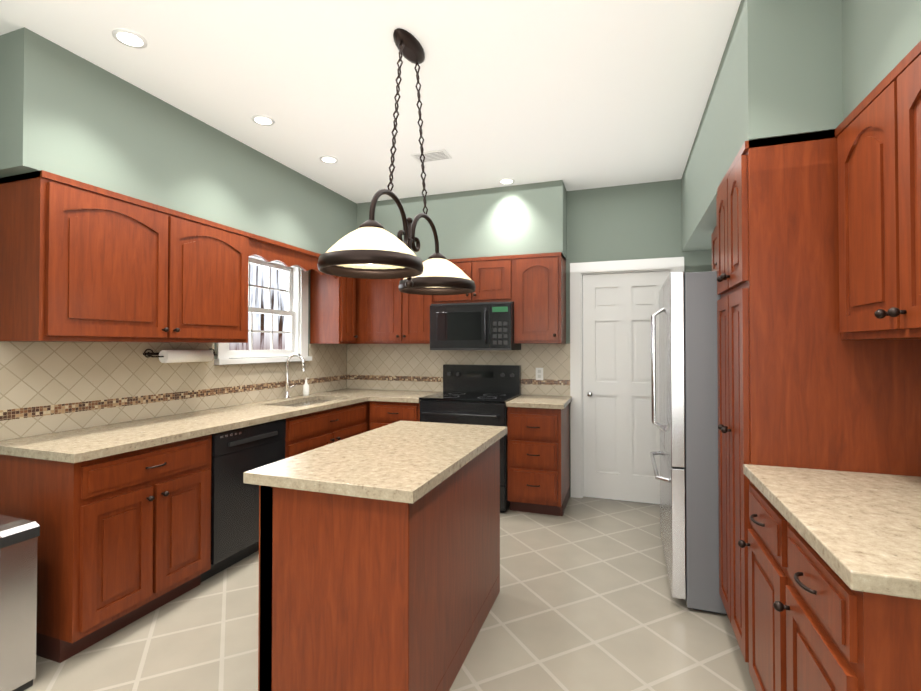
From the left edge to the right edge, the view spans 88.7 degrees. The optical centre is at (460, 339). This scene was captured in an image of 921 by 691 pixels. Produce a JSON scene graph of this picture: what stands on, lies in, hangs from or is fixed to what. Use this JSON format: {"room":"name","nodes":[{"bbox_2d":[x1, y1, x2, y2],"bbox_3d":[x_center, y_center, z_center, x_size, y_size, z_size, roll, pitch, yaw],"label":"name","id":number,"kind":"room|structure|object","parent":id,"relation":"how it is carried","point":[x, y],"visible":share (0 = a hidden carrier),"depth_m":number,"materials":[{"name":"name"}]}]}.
{"room":"kitchen","nodes":[
{"label":"kitchen","id":0,"kind":"room"},
{"bbox_2d":[14,269,310,364],"bbox_3d":[-2.384,-0.002,2.041,0.150,2.800,6.840,0,-1,19],"label":"wall","id":1,"kind":"structure","parent":0,"point":[309,271],"depth_m":4.49,"materials":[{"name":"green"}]},
{"bbox_2d":[0,170,255,342],"bbox_3d":[-1.852,-0.376,2.793,0.338,0.778,1.260,0,-1,19],"label":"upper cabinet","id":2,"kind":"object","parent":1,"relation":"attached to","point":[82,262],"depth_m":2.43,"materials":[{"name":"brown wood"}]},
{"bbox_2d":[0,341,347,440],"bbox_3d":[-1.729,0.265,3.663,0.011,0.478,3.039,0,-1,19],"label":"tile backsplash","id":3,"kind":"structure","parent":1,"relation":"attached to","point":[49,387],"depth_m":2.82,"materials":[{"name":"tile"}]},
{"bbox_2d":[143,348,217,362],"bbox_3d":[-1.844,0.104,3.170,0.103,0.092,0.537,0,-1,19],"label":"towel holder","id":4,"kind":"object","parent":3,"relation":"attached to","point":[172,356],"visible":1,"depth_m":3.10,"materials":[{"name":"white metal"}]},
{"bbox_2d":[0,27,355,253],"bbox_3d":[-1.593,-1.070,3.612,0.315,0.622,3.080,0,-1,19],"label":"soffit","id":5,"kind":"structure","parent":1,"relation":"attached to","point":[63,114],"depth_m":2.61,"materials":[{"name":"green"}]},
{"bbox_2d":[214,255,311,364],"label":"window","id":6,"kind":"structure","parent":1,"relation":"in","point":[295,313],"depth_m":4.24,"materials":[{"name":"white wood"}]},
{"bbox_2d":[308,258,357,343],"bbox_3d":[-1.228,-0.353,4.577,0.338,0.778,0.280,0,-1,19],"label":"upper cabinet","id":7,"kind":"object","parent":1,"relation":"attached to","point":[332,298],"depth_m":4.45,"materials":[{"name":"brown wood"}]},
{"bbox_2d":[0,0,740,202],"bbox_3d":[-0.460,-1.461,1.388,4.227,0.100,6.840,0,-1,19],"label":"ceiling","id":8,"kind":"structure","parent":0,"point":[573,95],"depth_m":2.51,"materials":[{"name":"white paint"}]},
{"bbox_2d":[112,28,147,48],"bbox_3d":[-1.533,-1.396,2.186,0.136,0.006,0.136,0,-1,19],"label":"recessed light","id":9,"kind":"object","parent":8,"relation":"in","point":[129,38],"visible":1,"depth_m":2.18,"materials":[{"name":"white glass"}]},
{"bbox_2d":[251,115,274,125],"bbox_3d":[-1.246,-1.386,2.976,0.136,0.006,0.136,0,-1,19],"label":"recessed light","id":10,"kind":"object","parent":8,"relation":"in","point":[264,120],"visible":1,"depth_m":2.97,"materials":[{"name":"white glass"}]},
{"bbox_2d":[320,156,337,162],"bbox_3d":[-1.006,-1.377,3.601,0.136,0.006,0.136,0,-1,19],"label":"recessed light","id":11,"kind":"object","parent":8,"relation":"in","point":[328,159],"visible":1,"depth_m":3.59,"materials":[{"name":"white glass"}]},
{"bbox_2d":[317,28,475,294],"bbox_3d":[-0.242,-0.821,2.233,0.418,1.154,1.118,0,-1,19],"label":"pendant light","id":12,"kind":"object","parent":8,"relation":"hanging from","point":[371,248],"visible":1,"depth_m":2.08,"materials":[{"name":"brown metal"}]},
{"bbox_2d":[411,149,451,162],"bbox_3d":[-0.218,-1.377,3.538,0.270,0.009,0.160,0,-1,19],"label":"ceiling vent","id":13,"kind":"object","parent":8,"relation":"in","point":[437,155],"visible":0.98,"depth_m":3.53,"materials":[{"name":"white metal"}]},
{"bbox_2d":[499,178,514,183],"bbox_3d":[0.399,-1.371,4.074,0.136,0.006,0.136,0,-1,19],"label":"recessed light","id":14,"kind":"object","parent":8,"relation":"in","point":[506,181],"visible":1,"depth_m":4.07,"materials":[{"name":"white"}]},
{"bbox_2d":[24,496,755,690],"bbox_3d":[-0.460,1.439,1.349,4.227,0.100,6.840,0,-1,19],"label":"floor","id":15,"kind":"structure","parent":0,"point":[585,600],"depth_m":2.27,"materials":[{"name":"tile"}]},
{"bbox_2d":[0,515,39,690],"bbox_3d":[-2.007,1.059,1.797,0.484,0.672,0.414,0,-1,19],"label":"trash can","id":16,"kind":"object","parent":15,"relation":"on","point":[18,578],"visible":1,"depth_m":1.85,"materials":[{"name":"silver metal"}]},
{"bbox_2d":[0,434,211,662],"bbox_3d":[-1.817,0.968,2.452,0.618,0.872,0.714,0,-1,19],"label":"base cabinet","id":17,"kind":"object","parent":15,"relation":"on","point":[123,540],"depth_m":2.17,"materials":[{"name":"brown wood"}]},
{"bbox_2d":[200,419,285,582],"bbox_3d":[-1.592,0.978,3.079,0.628,0.868,0.606,0,-1,19],"label":"dishwasher","id":18,"kind":"object","parent":15,"relation":"on","point":[236,454],"visible":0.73,"depth_m":2.87,"materials":[{"name":"black metal"}]},
{"bbox_2d":[284,401,366,458],"bbox_3d":[-1.315,0.987,3.888,0.618,0.872,1.092,0,-1,19],"label":"base cabinet","id":19,"kind":"object","parent":15,"relation":"on","point":[306,432],"depth_m":3.67,"materials":[{"name":"brown wood"}]},
{"bbox_2d":[0,388,438,462],"bbox_3d":[-1.197,0.522,3.461,1.146,0.040,3.060,0,-1,19],"label":"countertop","id":20,"kind":"structure","parent":19,"relation":"on","point":[81,445],"depth_m":2.68,"materials":[{"name":"stone"}]},
{"bbox_2d":[284,353,304,398],"bbox_3d":[-1.420,0.311,4.103,0.211,0.397,0.132,0,-1,19],"label":"faucet","id":21,"kind":"object","parent":20,"relation":"on","point":[287,387],"visible":1,"depth_m":4.08,"materials":[{"name":"silver metal"}]},
{"bbox_2d":[303,378,308,395],"bbox_3d":[-1.412,0.429,4.313,0.058,0.168,0.055,0,-1,19],"label":"soap bottle","id":22,"kind":"object","parent":20,"relation":"on","point":[305,389],"visible":1,"depth_m":4.29,"materials":[{"name":"white plastic"}]},
{"bbox_2d":[258,441,499,690],"bbox_3d":[-0.285,0.964,2.190,0.659,0.874,1.180,0,-1,19],"label":"kitchen island","id":23,"kind":"object","parent":15,"relation":"on","point":[379,558],"depth_m":1.66,"materials":[{"name":"brown wood"}]},
{"bbox_2d":[243,421,506,504],"bbox_3d":[-0.259,0.505,2.188,0.674,0.040,1.261,0,-1,19],"label":"island countertop","id":24,"kind":"structure","parent":23,"relation":"on","point":[401,462],"depth_m":1.85,"materials":[{"name":"beige stone"}]},
{"bbox_2d":[366,401,419,430],"bbox_3d":[-0.496,0.995,4.493,0.506,0.872,0.618,0,-1,19],"label":"base cabinet","id":25,"kind":"object","parent":15,"relation":"on","point":[378,413],"depth_m":4.23,"materials":[{"name":"brown wood"}]},
{"bbox_2d":[419,364,520,511],"bbox_3d":[0.098,0.833,4.244,0.765,1.190,0.699,0,-1,19],"label":"range","id":26,"kind":"object","parent":15,"relation":"on","point":[476,394],"visible":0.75,"depth_m":4.08,"materials":[{"name":"black metal"}]},
{"bbox_2d":[507,404,569,515],"bbox_3d":[0.687,0.989,4.079,0.435,0.872,0.618,0,-1,19],"label":"base cabinet","id":27,"kind":"object","parent":15,"relation":"on","point":[538,460],"depth_m":3.80,"materials":[{"name":"brown wood"}]},
{"bbox_2d":[506,394,571,408],"bbox_3d":[0.697,0.530,4.077,0.463,0.040,0.646,0,-1,19],"label":"countertop","id":28,"kind":"structure","parent":27,"relation":"on","point":[542,401],"depth_m":3.88,"materials":[{"name":"stone"}]},
{"bbox_2d":[650,271,726,614],"bbox_3d":[1.614,0.528,2.773,0.904,1.760,0.910,0,-1,19],"label":"fridge","id":29,"kind":"object","parent":15,"relation":"on","point":[687,425],"visible":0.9,"depth_m":2.44,"materials":[{"name":"grey metal"}]},
{"bbox_2d":[711,130,920,664],"bbox_3d":[1.501,0.311,2.009,0.628,2.174,0.592,0,-1,19],"label":"tall cabinet","id":30,"kind":"object","parent":15,"relation":"on","point":[801,384],"visible":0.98,"depth_m":1.78,"materials":[{"name":"brown wood"}]},
{"bbox_2d":[738,483,920,690],"bbox_3d":[1.233,0.952,1.296,0.667,0.872,0.906,0,-1,19],"label":"base cabinet","id":31,"kind":"object","parent":15,"relation":"on","point":[816,623],"visible":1,"depth_m":1.18,"materials":[{"name":"brown wood"}]},
{"bbox_2d":[743,464,920,599],"bbox_3d":[1.250,0.493,1.286,0.646,0.040,0.926,0,-1,19],"label":"countertop","id":32,"kind":"structure","parent":31,"relation":"on","point":[858,531],"depth_m":1.25,"materials":[{"name":"stone"}]},
{"bbox_2d":[350,179,711,495],"bbox_3d":[0.646,0.031,4.525,3.870,2.800,0.150,0,-1,19],"label":"wall","id":33,"kind":"structure","parent":0,"point":[631,222],"depth_m":4.17,"materials":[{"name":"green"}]},
{"bbox_2d":[355,278,410,343],"bbox_3d":[-0.697,-0.351,4.729,0.544,0.778,0.338,0,-1,19],"label":"upper cabinet","id":34,"kind":"object","parent":33,"relation":"attached to","point":[383,312],"depth_m":4.57,"materials":[{"name":"brown wood"}]},
{"bbox_2d":[407,261,434,343],"bbox_3d":[-0.385,-0.352,4.620,0.380,0.778,0.338,0,-1,19],"label":"upper cabinet","id":35,"kind":"object","parent":33,"relation":"attached to","point":[420,304],"depth_m":4.44,"materials":[{"name":"brown wood"}]},
{"bbox_2d":[348,344,569,395],"bbox_3d":[-0.096,0.279,4.695,2.354,0.478,0.011,0,-1,19],"label":"tile backsplash","id":36,"kind":"structure","parent":33,"relation":"attached to","point":[411,367],"depth_m":4.75,"materials":[{"name":"tile"}]},
{"bbox_2d":[536,368,542,379],"bbox_3d":[0.736,0.317,4.394,0.070,0.115,0.008,0,-1,19],"label":"electrical outlet plate","id":37,"kind":"object","parent":36,"relation":"attached to","point":[539,373],"visible":1,"depth_m":4.39,"materials":[{"name":"white plastic"}]},
{"bbox_2d":[356,180,566,260],"bbox_3d":[-0.023,-1.058,4.528,2.015,0.622,0.315,0,-1,19],"label":"soffit","id":38,"kind":"structure","parent":33,"relation":"attached to","point":[531,218],"depth_m":4.27,"materials":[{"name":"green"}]},
{"bbox_2d":[435,255,514,303],"bbox_3d":[0.159,-0.539,4.432,0.771,0.409,0.338,0,-1,19],"label":"upper cabinet","id":39,"kind":"object","parent":33,"relation":"attached to","point":[493,277],"depth_m":4.23,"materials":[{"name":"brown wood"}]},
{"bbox_2d":[430,301,520,349],"bbox_3d":[0.140,-0.118,4.376,0.763,0.425,0.446,0,-1,19],"label":"microwave","id":40,"kind":"object","parent":39,"relation":"attached to","point":[475,326],"visible":1,"depth_m":4.19,"materials":[{"name":"black"}]},
{"bbox_2d":[514,252,565,343],"bbox_3d":[0.717,-0.357,4.235,0.412,0.778,0.338,0,-1,19],"label":"upper cabinet","id":41,"kind":"object","parent":33,"relation":"attached to","point":[532,287],"depth_m":4.08,"materials":[{"name":"brown wood"}]},
{"bbox_2d":[570,257,683,503],"bbox_3d":[1.467,0.362,4.190,0.950,2.130,0.211,0,-1,19],"label":"door","id":42,"kind":"structure","parent":33,"relation":"attached to","point":[614,429],"depth_m":4.20,"materials":[{"name":"white wood"}]},
{"bbox_2d":[681,0,920,251],"bbox_3d":[1.640,-1.086,2.380,0.620,0.622,3.270,0,-1,19],"label":"soffit","id":43,"kind":"structure","parent":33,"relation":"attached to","point":[790,67],"depth_m":1.80,"materials":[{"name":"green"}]},
{"bbox_2d":[835,41,920,339],"bbox_3d":[1.370,-0.397,1.266,0.377,0.779,0.906,0,-1,19],"label":"upper cabinet","id":44,"kind":"object","parent":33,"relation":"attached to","point":[878,132],"visible":1,"depth_m":1.42,"materials":[{"name":"brown wood"}]}
]}

